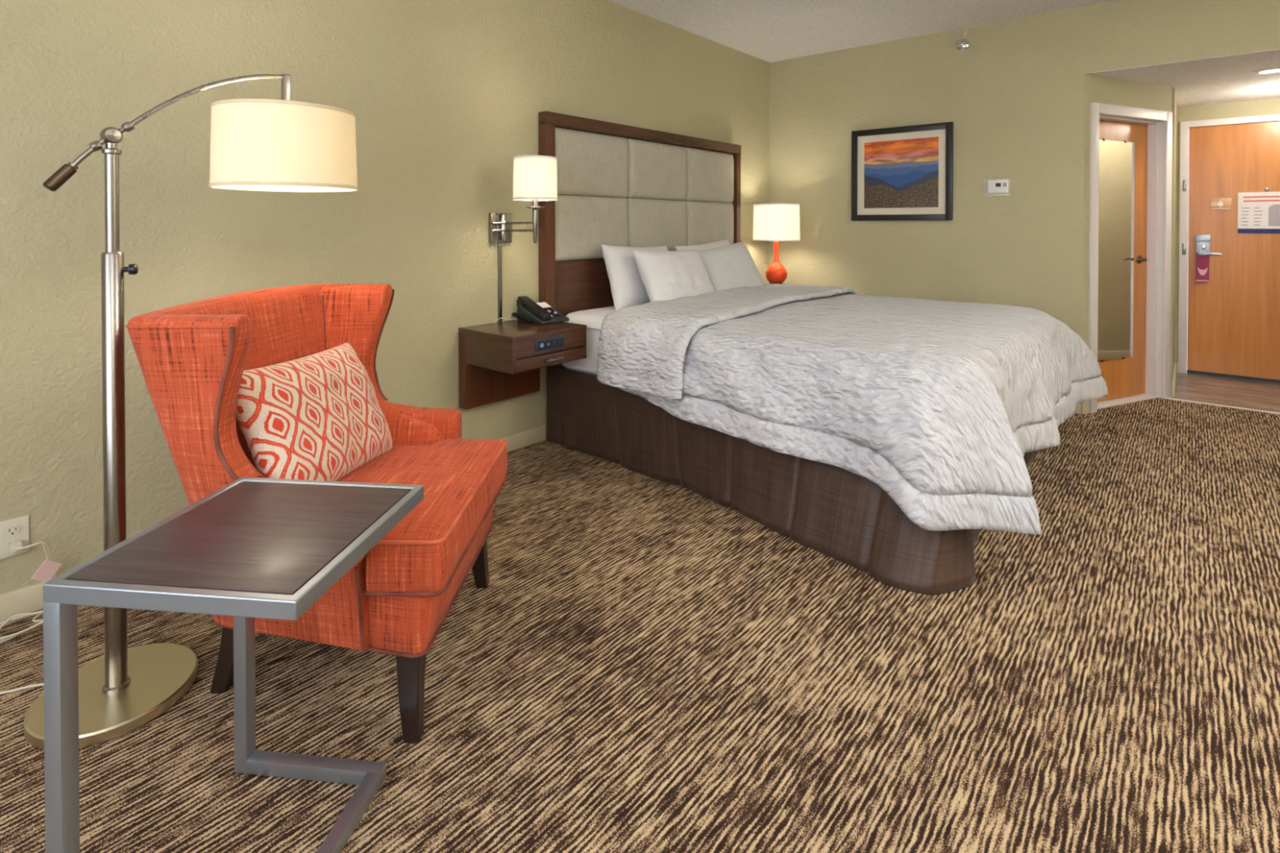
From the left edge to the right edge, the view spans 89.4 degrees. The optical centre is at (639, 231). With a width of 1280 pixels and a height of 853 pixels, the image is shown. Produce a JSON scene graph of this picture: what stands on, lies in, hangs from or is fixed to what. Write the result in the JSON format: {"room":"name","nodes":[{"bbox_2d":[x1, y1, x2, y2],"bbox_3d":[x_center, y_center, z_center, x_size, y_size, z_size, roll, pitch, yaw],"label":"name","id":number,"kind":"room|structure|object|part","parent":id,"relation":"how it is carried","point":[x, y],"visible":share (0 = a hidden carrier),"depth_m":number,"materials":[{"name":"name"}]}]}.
{"room":"hotel room","nodes":[
{"label":"hotel room","id":0,"kind":"room"},
{"bbox_2d":[0,0,769,594],"bbox_3d":[-1.022,-0.131,3.105,0.120,2.715,6.670,1,1,40],"label":"wall","id":1,"kind":"structure","parent":0,"point":[443,95],"depth_m":2.53,"materials":[{"name":"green paint"}]},
{"bbox_2d":[0,515,29,559],"bbox_3d":[-1.911,0.933,1.969,0.009,0.114,0.074,1,1,40],"label":"wall outlet","id":2,"kind":"object","parent":1,"relation":"attached to","point":[15,530],"visible":0.89,"depth_m":1.97,"materials":[{"name":"beige plastic"}]},
{"bbox_2d":[4,538,19,550],"bbox_3d":[-1.909,0.955,1.968,0.002,0.034,0.034,1,1,40],"label":"receptacle","id":3,"kind":"object","parent":2,"relation":"attached to","point":[7,541],"depth_m":1.96,"materials":[{"name":"beige plastic"}]},
{"bbox_2d":[4,524,20,537],"bbox_3d":[-1.909,0.913,1.967,0.002,0.034,0.034,1,1,40],"label":"receptacle","id":4,"kind":"object","parent":2,"relation":"attached to","point":[11,531],"depth_m":1.97,"materials":[{"name":"beige plastic"}]},
{"bbox_2d":[0,424,546,622],"bbox_3d":[-0.978,1.126,3.068,0.014,0.082,6.450,1,1,40],"label":"baseboard","id":5,"kind":"structure","parent":1,"relation":"attached to","point":[28,599],"depth_m":2.00,"materials":[{"name":"beige paint"}]},
{"bbox_2d":[458,320,586,409],"bbox_3d":[-0.570,0.669,3.209,0.442,0.392,0.470,1,1,40],"label":"nightstand","id":6,"kind":"object","parent":1,"relation":"attached to","point":[501,361],"visible":0.97,"depth_m":3.14,"materials":[{"name":"brown wood"}]},
{"bbox_3d":[-0.701,0.569,3.024,0.354,0.147,0.020,1,1,40],"label":"panel","id":7,"kind":"part","parent":6,"relation":"part of","materials":[{"name":"brown wood"}]},
{"bbox_3d":[-0.715,0.678,3.332,0.063,0.372,0.470,1,1,40],"label":"panel","id":8,"kind":"part","parent":6,"relation":"part of","materials":[{"name":"brown wood"}]},
{"bbox_3d":[-0.580,0.483,3.215,0.418,0.020,0.470,1,1,40],"label":"panel","id":9,"kind":"part","parent":6,"relation":"part of","materials":[{"name":"brown wood"}]},
{"bbox_2d":[511,295,568,324],"bbox_3d":[-0.525,0.408,3.399,0.240,0.125,0.208,1,1,44],"label":"telephone","id":10,"kind":"object","parent":6,"relation":"on","point":[527,310],"visible":1,"depth_m":3.36,"materials":[{"name":"plastic"}]},
{"bbox_3d":[-0.611,0.449,3.359,0.027,0.040,0.174,-1,1,-44],"label":"coiled cord","id":11,"kind":"part","parent":10,"relation":"part of","materials":[{"name":"black plastic"}]},
{"bbox_3d":[-0.427,0.534,3.069,0.007,0.055,0.175,1,1,40],"label":"power panel","id":12,"kind":"part","parent":6,"relation":"part of","materials":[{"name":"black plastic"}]},
{"bbox_3d":[-0.429,0.535,3.087,0.018,0.081,0.430,1,1,40],"label":"rail","id":13,"kind":"part","parent":6,"relation":"part of","materials":[{"name":"brown wood"}]},
{"bbox_3d":[-0.425,0.610,3.085,0.018,0.058,0.446,1,1,40],"label":"drawer","id":14,"kind":"part","parent":6,"relation":"part of","materials":[{"name":"brown wood"}]},
{"bbox_3d":[-0.410,0.609,3.072,0.022,0.010,0.110,1,1,40],"label":"drawer pull","id":15,"kind":"part","parent":6,"relation":"part of","materials":[{"name":"silver metal"}]},
{"bbox_3d":[-0.410,0.565,3.367,0.354,0.147,0.020,1,1,40],"label":"panel","id":16,"kind":"part","parent":6,"relation":"part of","materials":[{"name":"brown wood"}]},
{"bbox_2d":[488,155,557,322],"bbox_3d":[-0.583,0.057,3.216,0.408,0.835,0.217,1,1,40],"label":"wall lamp","id":17,"kind":"object","parent":1,"relation":"attached to","point":[535,176],"visible":1,"depth_m":3.09,"materials":[{"name":"white fabric"}]},
{"bbox_3d":[-0.728,0.267,3.355,0.012,0.412,0.020,1,1,40],"label":"cord","id":18,"kind":"part","parent":17,"relation":"part of","materials":[{"name":"silver metal"}]},
{"bbox_3d":[-0.704,-0.020,3.327,0.024,0.137,0.024,1,1,40],"label":"hinge post","id":19,"kind":"part","parent":17,"relation":"part of","materials":[{"name":"silver metal"}]},
{"bbox_3d":[-0.628,-0.041,3.220,0.266,0.012,0.077,1,1,40],"label":"swing arm","id":20,"kind":"part","parent":17,"relation":"part of","materials":[{"name":"silver metal"}]},
{"bbox_3d":[-0.628,-0.003,3.220,0.266,0.012,0.077,1,1,40],"label":"swing arm","id":21,"kind":"part","parent":17,"relation":"part of","materials":[{"name":"silver metal"}]},
{"bbox_3d":[-0.510,-0.057,3.153,0.092,0.235,0.092,1,1,40],"label":"lamp stem","id":22,"kind":"part","parent":17,"relation":"part of","materials":[{"name":"silver metal"}]},
{"bbox_3d":[-0.510,-0.256,3.151,0.214,0.207,0.214,1,1,40],"label":"lamp shade","id":23,"kind":"part","parent":17,"relation":"part of","materials":[{"name":"white fabric"}]},
{"bbox_3d":[-0.510,-0.354,3.149,0.211,0.010,0.211,1,1,40],"label":"shade trim","id":24,"kind":"part","parent":17,"relation":"part of","materials":[{"name":"white fabric"}]},
{"bbox_3d":[-0.510,-0.157,3.151,0.217,0.010,0.217,1,1,40],"label":"shade trim","id":25,"kind":"part","parent":17,"relation":"part of","materials":[{"name":"white fabric"}]},
{"bbox_2d":[537,111,741,315],"bbox_3d":[0.115,-0.004,4.301,0.065,1.315,2.007,1,1,40],"label":"headboard","id":26,"kind":"object","parent":1,"relation":"attached to","point":[619,184],"visible":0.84,"depth_m":3.96,"materials":[{"name":"beige fabric"}]},
{"bbox_3d":[-0.513,0.037,3.562,0.063,1.248,0.068,1,1,40],"label":"post","id":27,"kind":"part","parent":26,"relation":"part of","materials":[{"name":"brown wood"}]},
{"bbox_3d":[0.109,0.408,4.316,0.041,0.489,1.880,1,1,40],"label":"panel","id":28,"kind":"part","parent":26,"relation":"part of","materials":[{"name":"brown wood"}]},
{"bbox_3d":[-0.273,-0.396,3.822,0.032,0.374,0.634,1,1,40],"label":"padded panel","id":29,"kind":"part","parent":26,"relation":"part of","materials":[{"name":"grey fabric"}]},
{"bbox_3d":[-0.273,-0.021,3.826,0.032,0.371,0.634,1,1,40],"label":"padded panel","id":30,"kind":"part","parent":26,"relation":"part of","materials":[{"name":"grey fabric"}]},
{"bbox_3d":[0.115,-0.628,4.294,0.065,0.067,2.007,1,1,40],"label":"rail","id":31,"kind":"part","parent":26,"relation":"part of","materials":[{"name":"brown wood"}]},
{"bbox_3d":[0.135,-0.401,4.302,0.032,0.374,0.618,1,1,40],"label":"padded panel","id":32,"kind":"part","parent":26,"relation":"part of","materials":[{"name":"grey fabric"}]},
{"bbox_3d":[0.135,-0.027,4.306,0.032,0.371,0.618,1,1,40],"label":"padded panel","id":33,"kind":"part","parent":26,"relation":"part of","materials":[{"name":"grey fabric"}]},
{"bbox_3d":[0.534,-0.406,4.773,0.032,0.374,0.608,1,1,40],"label":"padded panel","id":34,"kind":"part","parent":26,"relation":"part of","materials":[{"name":"grey fabric"}]},
{"bbox_3d":[0.534,-0.032,4.777,0.032,0.371,0.608,1,1,40],"label":"padded panel","id":35,"kind":"part","parent":26,"relation":"part of","materials":[{"name":"grey fabric"}]},
{"bbox_3d":[0.744,0.021,5.044,0.063,1.248,0.059,1,1,40],"label":"post","id":36,"kind":"part","parent":26,"relation":"part of","materials":[{"name":"brown wood"}]},
{"bbox_3d":[1.099,0.647,5.176,0.442,0.392,0.460,1,1,40],"label":"nightstand","id":37,"kind":"object","parent":1,"relation":"attached to","visible":0},
{"bbox_2d":[752,203,799,284],"bbox_3d":[1.069,0.119,5.071,0.367,0.668,0.367,1,1,40],"label":"table lamp","id":38,"kind":"object","parent":37,"relation":"on","point":[775,223],"visible":0.98,"depth_m":4.93,"materials":[{"name":"white fabric"}]},
{"bbox_3d":[1.069,-0.070,5.069,0.364,0.290,0.364,1,1,40],"label":"lamp shade","id":39,"kind":"part","parent":38,"relation":"part of","materials":[{"name":"white fabric"}]},
{"bbox_3d":[1.069,0.070,5.070,0.367,0.010,0.367,1,1,40],"label":"shade trim","id":40,"kind":"part","parent":38,"relation":"part of","materials":[{"name":"white fabric"}]},
{"bbox_3d":[1.069,-0.210,5.067,0.355,0.010,0.355,1,1,40],"label":"shade trim","id":41,"kind":"part","parent":38,"relation":"part of","materials":[{"name":"white fabric"}]},
{"bbox_2d":[0,372,1279,852],"bbox_3d":[1.319,1.203,2.386,4.600,0.062,8.580,1,1,40],"label":"floor","id":42,"kind":"structure","parent":0,"point":[643,664],"depth_m":1.66,"materials":[{"name":"carpet"}]},
{"bbox_2d":[0,541,55,694],"bbox_3d":[-1.751,1.065,1.783,0.235,0.232,0.490,0,1,-38],"label":"lamp cord","id":43,"kind":"object","parent":42,"relation":"on","point":[15,547],"visible":0.61,"depth_m":1.93,"materials":[{"name":"beige plastic"}]},
{"bbox_2d":[31,539,62,582],"bbox_3d":[-1.823,1.013,1.987,0.016,0.140,0.075,1,1,40],"label":"tag","id":44,"kind":"object","parent":43,"relation":"hanging from","point":[48,569],"visible":0.98,"depth_m":1.98,"materials":[{"name":"paper"}]},
{"bbox_2d":[23,73,358,749],"bbox_3d":[-1.185,0.356,1.798,0.391,1.648,0.779,1,1,40],"label":"floor lamp","id":45,"kind":"object","parent":42,"relation":"on","point":[284,144],"visible":0.99,"depth_m":1.64,"materials":[{"name":"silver metal"}]},
{"bbox_3d":[-1.327,1.167,1.639,0.340,0.030,0.340,1,1,40],"label":"plate","id":46,"kind":"part","parent":45,"relation":"part of","materials":[{"name":"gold metal"}]},
{"bbox_3d":[-1.298,0.097,1.646,0.032,0.028,0.028,0,1,-30],"label":"height knob","id":47,"kind":"part","parent":45,"relation":"part of","materials":[{"name":"black plastic"}]},
{"bbox_3d":[-1.220,-0.307,1.749,0.013,0.316,0.501,1,1,40],"label":"arc arm","id":48,"kind":"part","parent":45,"relation":"part of","materials":[{"name":"silver metal"}]},
{"bbox_3d":[-1.060,-0.356,1.938,0.379,0.010,0.379,1,1,40],"label":"shade trim","id":49,"kind":"part","parent":45,"relation":"part of","materials":[{"name":"white fabric"}]},
{"bbox_3d":[-1.060,-0.244,1.939,0.388,0.234,0.388,1,1,40],"label":"lamp shade","id":50,"kind":"part","parent":45,"relation":"part of","materials":[{"name":"white fabric"}]},
{"bbox_3d":[-1.060,-0.132,1.940,0.391,0.010,0.391,1,1,40],"label":"shade trim","id":51,"kind":"part","parent":45,"relation":"part of","materials":[{"name":"white fabric"}]},
{"bbox_2d":[42,476,423,852],"bbox_3d":[-0.695,0.867,1.198,0.422,0.641,0.430,0,1,6],"label":"side table","id":52,"kind":"object","parent":42,"relation":"on","point":[250,548],"visible":1,"depth_m":1.11,"materials":[{"name":"brown wood"}]},
{"bbox_3d":[-0.912,0.880,1.021,0.030,0.609,0.030,0,1,6],"label":"leg","id":53,"kind":"part","parent":52,"relation":"part of","materials":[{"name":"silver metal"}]},
{"bbox_3d":[-0.695,0.561,1.194,0.422,0.030,0.430,0,1,6],"label":"frame","id":54,"kind":"part","parent":52,"relation":"part of","materials":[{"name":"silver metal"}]},
{"bbox_3d":[-0.868,0.876,1.418,0.030,0.609,0.030,0,1,6],"label":"leg","id":55,"kind":"part","parent":52,"relation":"part of","materials":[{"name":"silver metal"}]},
{"bbox_3d":[-0.725,1.168,1.204,0.307,0.030,0.430,0,1,6],"label":"frame","id":56,"kind":"part","parent":52,"relation":"part of","materials":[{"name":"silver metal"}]},
{"bbox_2d":[125,284,507,743],"bbox_3d":[-0.798,0.677,1.825,0.708,1.007,0.836,0,1,1],"label":"armchair","id":57,"kind":"object","parent":42,"relation":"on","point":[193,357],"visible":0.59,"depth_m":1.52,"materials":[{"name":"orange fabric"}]},
{"bbox_3d":[-1.050,1.081,1.667,0.099,0.202,0.056,0,1,1],"label":"leg","id":58,"kind":"part","parent":57,"relation":"part of","materials":[{"name":"brown wood"}]},
{"bbox_3d":[-0.783,0.657,1.469,0.331,0.176,0.092,0,1,5],"label":"armrest","id":59,"kind":"part","parent":57,"relation":"part of","materials":[{"name":"orange fabric"}]},
{"bbox_2d":[235,342,393,481],"bbox_3d":[-0.892,0.518,1.797,0.227,0.356,0.543,0,1,6],"label":"throw pillow","id":60,"kind":"object","parent":57,"relation":"on","point":[319,416],"visible":0.88,"depth_m":1.68,"materials":[{"name":"fabric"}]},
{"bbox_3d":[-0.539,1.082,1.527,0.060,0.202,0.072,0,1,1],"label":"leg","id":61,"kind":"part","parent":57,"relation":"part of","materials":[{"name":"brown wood"}]},
{"bbox_2d":[336,439,507,591],"bbox_3d":[-0.729,0.753,1.825,0.570,0.162,0.706,0,1,1],"label":"seat cushion","id":62,"kind":"object","parent":57,"relation":"on","point":[462,480],"depth_m":1.67,"materials":[{"name":"orange fabric"}]},
{"bbox_3d":[-0.775,0.649,2.181,0.331,0.176,0.092,0,1,-4],"label":"armrest","id":63,"kind":"part","parent":57,"relation":"part of","materials":[{"name":"orange fabric"}]},
{"bbox_3d":[-0.773,0.908,1.828,0.585,0.145,0.680,0,1,1],"label":"seat frame","id":64,"kind":"part","parent":57,"relation":"part of","materials":[{"name":"orange fabric"}]},
{"bbox_3d":[-0.533,1.076,2.127,0.060,0.202,0.072,0,1,1],"label":"leg","id":65,"kind":"part","parent":57,"relation":"part of","materials":[{"name":"brown wood"}]},
{"bbox_2d":[546,306,1038,595],"bbox_3d":[0.862,0.806,3.536,2.174,0.709,2.184,1,1,40],"label":"bed","id":66,"kind":"object","parent":42,"relation":"on","point":[837,513],"visible":0.46,"depth_m":2.65,"materials":[{"name":"brown wood"}]},
{"bbox_3d":[0.924,0.603,3.619,2.015,0.305,1.908,1,1,40],"label":"mattress","id":67,"kind":"part","parent":66,"relation":"part of","materials":[{"name":"white fabric"}]},
{"bbox_2d":[600,244,668,310],"bbox_3d":[0.018,0.272,3.912,0.219,0.402,0.655,0,1,37],"label":"bed pillow","id":68,"kind":"object","parent":66,"relation":"on","point":[628,289],"visible":0.53,"depth_m":3.70,"materials":[{"name":"white fabric"}]},
{"bbox_2d":[633,248,715,302],"bbox_3d":[0.223,0.280,3.843,0.255,0.348,0.669,0,1,36],"label":"bed pillow","id":69,"kind":"object","parent":66,"relation":"on","point":[665,275],"visible":0.8,"depth_m":3.67,"materials":[{"name":"white fabric"}]},
{"bbox_2d":[675,238,729,250],"bbox_3d":[0.490,0.266,4.481,0.218,0.421,0.624,1,1,43],"label":"bed pillow","id":70,"kind":"object","parent":66,"relation":"on","point":[723,242],"visible":0.15,"depth_m":4.45,"materials":[{"name":"white fabric"}]},
{"bbox_2d":[697,240,764,289],"bbox_3d":[0.598,0.268,4.312,0.571,0.394,0.252,-1,1,-44],"label":"bed pillow","id":71,"kind":"object","parent":66,"relation":"on","point":[730,266],"visible":0.67,"depth_m":4.22,"materials":[{"name":"white fabric"}]},
{"bbox_2d":[596,284,1108,534],"bbox_3d":[1.164,0.669,3.420,1.973,0.609,2.322,1,1,40],"label":"duvet","id":72,"kind":"object","parent":66,"relation":"on","point":[939,405],"visible":0.99,"depth_m":2.61,"materials":[{"name":"white fabric"}]},
{"bbox_2d":[608,0,1113,62],"bbox_3d":[0.695,-1.433,1.621,4.600,0.080,6.650,1,1,40],"label":"ceiling","id":73,"kind":"structure","parent":0,"point":[770,31],"depth_m":4.30,"materials":[{"name":"white paint"}]},
{"bbox_2d":[768,0,1279,338],"bbox_3d":[2.820,-0.143,4.140,4.400,2.715,0.120,1,1,40],"label":"wall","id":74,"kind":"structure","parent":0,"point":[1014,99],"depth_m":4.44,"materials":[{"name":"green paint"}]},
{"bbox_2d":[851,121,953,220],"bbox_3d":[1.928,-0.427,4.796,0.730,0.695,0.027,1,1,40],"label":"framed picture","id":75,"kind":"object","parent":74,"relation":"attached to","point":[906,172],"visible":1,"depth_m":4.78},
{"bbox_2d":[863,136,938,208],"bbox_3d":[1.929,-0.426,4.795,0.538,0.503,0.001,1,1,40],"label":"print","id":76,"kind":"object","parent":75,"relation":"attached to","point":[900,171],"depth_m":4.79},
{"bbox_2d":[955,38,968,50],"bbox_3d":[2.237,-1.304,4.499,0.084,0.084,0.068,1,1,40],"label":"sprinkler","id":77,"kind":"object","parent":74,"relation":"attached to","point":[962,44],"visible":1,"depth_m":4.50,"materials":[{"name":"silver metal"}]},
{"bbox_2d":[983,178,1009,195],"bbox_3d":[2.414,-0.295,4.382,0.160,0.110,0.034,1,1,40],"label":"thermostat","id":78,"kind":"object","parent":74,"relation":"attached to","point":[991,187],"visible":1,"depth_m":4.37,"materials":[{"name":"beige plastic"}]},
{"bbox_3d":[2.424,-0.304,4.370,0.126,0.092,0.026,1,1,40],"label":"casing","id":79,"kind":"part","parent":78,"relation":"part of","materials":[{"name":"white plastic"}]},
{"bbox_2d":[1075,402,1080,413],"bbox_3d":[2.782,1.114,4.098,4.386,0.082,0.014,1,1,40],"label":"baseboard","id":80,"kind":"structure","parent":74,"relation":"attached to","point":[1078,406],"depth_m":4.09,"materials":[{"name":"beige paint"}]},
{"bbox_2d":[1082,73,1173,388],"bbox_3d":[3.224,0.107,4.350,0.995,2.210,0.140,0,1,-24],"label":"wall","id":81,"kind":"structure","parent":0,"point":[1098,89],"depth_m":4.14,"materials":[{"name":"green paint"}]},
{"bbox_2d":[1080,400,1089,414],"bbox_3d":[2.817,1.114,4.092,0.068,0.082,0.014,0,1,-24],"label":"baseboard","id":82,"kind":"structure","parent":81,"relation":"attached to","point":[1085,405],"depth_m":4.08,"materials":[{"name":"beige paint"}]},
{"bbox_2d":[1097,120,1147,402],"bbox_3d":[3.217,0.195,4.370,0.744,1.890,0.094,0,1,-24],"label":"door","id":83,"kind":"structure","parent":81,"relation":"in","point":[1126,377],"depth_m":4.48,"materials":[{"name":"brown wood"}]},
{"bbox_2d":[1097,138,1134,362],"bbox_3d":[3.224,0.129,4.375,0.395,1.493,0.008,0,1,-24],"label":"mirror","id":84,"kind":"object","parent":83,"relation":"attached to","point":[1116,158],"visible":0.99,"depth_m":4.37,"materials":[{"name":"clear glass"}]},
{"bbox_3d":[3.440,0.196,4.449,0.141,0.060,0.054,0,1,-24],"label":"handle","id":85,"kind":"part","parent":83,"relation":"part of","materials":[{"name":"brown metal"}]},
{"bbox_2d":[1097,393,1158,408],"bbox_3d":[3.220,1.148,4.371,0.748,0.008,0.120,0,1,-24],"label":"trim","id":86,"kind":"structure","parent":81,"relation":"attached to","point":[1130,399],"depth_m":4.37,"materials":[{"name":"white paint"}]},
{"bbox_2d":[1088,102,1172,413],"bbox_3d":[3.257,0.168,4.279,0.880,1.971,0.018,0,1,-24],"label":"trim","id":87,"kind":"structure","parent":81,"relation":"attached to","point":[1096,108],"depth_m":4.23,"materials":[{"name":"white paint"}]},
{"bbox_2d":[1099,113,1164,398],"bbox_3d":[3.224,0.193,4.351,0.778,1.920,0.140,0,1,-24],"label":"trim","id":88,"kind":"structure","parent":81,"relation":"attached to","point":[1155,146],"depth_m":4.48,"materials":[{"name":"white paint"}]},
{"bbox_2d":[1164,397,1279,414],"bbox_3d":[4.026,1.152,4.098,1.088,0.007,0.018,1,1,40],"label":"trim","id":89,"kind":"structure","parent":81,"relation":"attached to","point":[1242,408],"depth_m":4.25,"materials":[{"name":"white paint"}]},
{"bbox_2d":[1169,87,1176,396],"bbox_3d":[3.979,0.102,4.891,0.100,2.210,1.000,1,1,40],"label":"wall","id":90,"kind":"structure","parent":0,"point":[1174,117],"depth_m":4.50,"materials":[{"name":"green paint"}]},
{"bbox_2d":[1172,361,1176,396],"bbox_3d":[4.029,1.106,4.872,0.014,0.082,0.980,1,1,40],"label":"baseboard","id":91,"kind":"structure","parent":90,"relation":"attached to","point":[1174,379],"depth_m":4.67,"materials":[{"name":"beige paint"}]},
{"bbox_2d":[1085,48,1279,106],"bbox_3d":[3.972,-1.037,4.406,1.800,0.083,2.029,1,1,40],"label":"ceiling","id":92,"kind":"structure","parent":0,"point":[1232,77],"depth_m":4.16,"materials":[{"name":"white paint"}]},
{"bbox_2d":[1253,66,1279,73],"bbox_3d":[3.876,-0.987,3.969,0.164,0.012,0.164,1,1,40],"label":"recessed light","id":93,"kind":"object","parent":92,"relation":"in","point":[1274,69],"visible":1,"depth_m":3.96,"materials":[{"name":"white plastic"}]},
{"bbox_2d":[1174,97,1279,362],"bbox_3d":[4.741,0.101,4.978,1.150,2.210,0.120,1,1,40],"label":"wall","id":94,"kind":"structure","parent":0,"point":[1265,106],"depth_m":5.13,"materials":[{"name":"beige paint"}]},
{"bbox_2d":[1177,113,1279,373],"bbox_3d":[4.774,0.134,4.927,1.023,2.025,0.116,1,1,40],"label":"trim","id":95,"kind":"structure","parent":94,"relation":"attached to","point":[1184,126],"depth_m":5.19,"materials":[{"name":"white paint"}]},
{"bbox_2d":[1182,120,1279,382],"bbox_3d":[4.725,0.159,4.898,0.944,1.968,0.124,1,1,40],"label":"door","id":96,"kind":"structure","parent":94,"relation":"in","point":[1233,317],"depth_m":5.02,"materials":[{"name":"brown wood"}]},
{"bbox_2d":[1195,252,1208,282],"bbox_3d":[4.446,0.287,5.109,0.076,0.235,0.006,1,1,40],"label":"hanger","id":97,"kind":"object","parent":96,"relation":"hanging from","point":[1202,261],"visible":1,"depth_m":5.11,"materials":[{"name":"pink"}]},
{"bbox_3d":[4.465,0.125,5.126,0.087,0.198,0.023,1,1,40],"label":"lock plate","id":98,"kind":"part","parent":96,"relation":"part of","materials":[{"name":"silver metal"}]},
{"bbox_3d":[4.464,0.179,5.077,0.156,0.060,0.058,1,1,40],"label":"handle","id":99,"kind":"part","parent":96,"relation":"part of","materials":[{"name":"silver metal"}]},
{"bbox_2d":[1209,197,1231,209],"bbox_3d":[4.547,-0.215,5.062,0.124,0.090,0.006,1,1,40],"label":"plaque","id":100,"kind":"object","parent":96,"relation":"attached to","point":[1223,203],"visible":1,"depth_m":5.06,"materials":[{"name":"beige plastic"}]},
{"bbox_2d":[1237,191,1279,233],"bbox_3d":[4.799,-0.141,4.850,0.460,0.315,0.004,1,1,40],"label":"notice","id":101,"kind":"object","parent":96,"relation":"attached to","point":[1258,212],"visible":1,"depth_m":4.92,"materials":[{"name":"white paper"}]},
{"bbox_3d":[4.790,-0.121,4.856,0.100,0.165,0.001,1,1,40],"label":"arched panel","id":102,"kind":"part","parent":101,"relation":"part of","materials":[{"name":"grey paper"}]}
]}

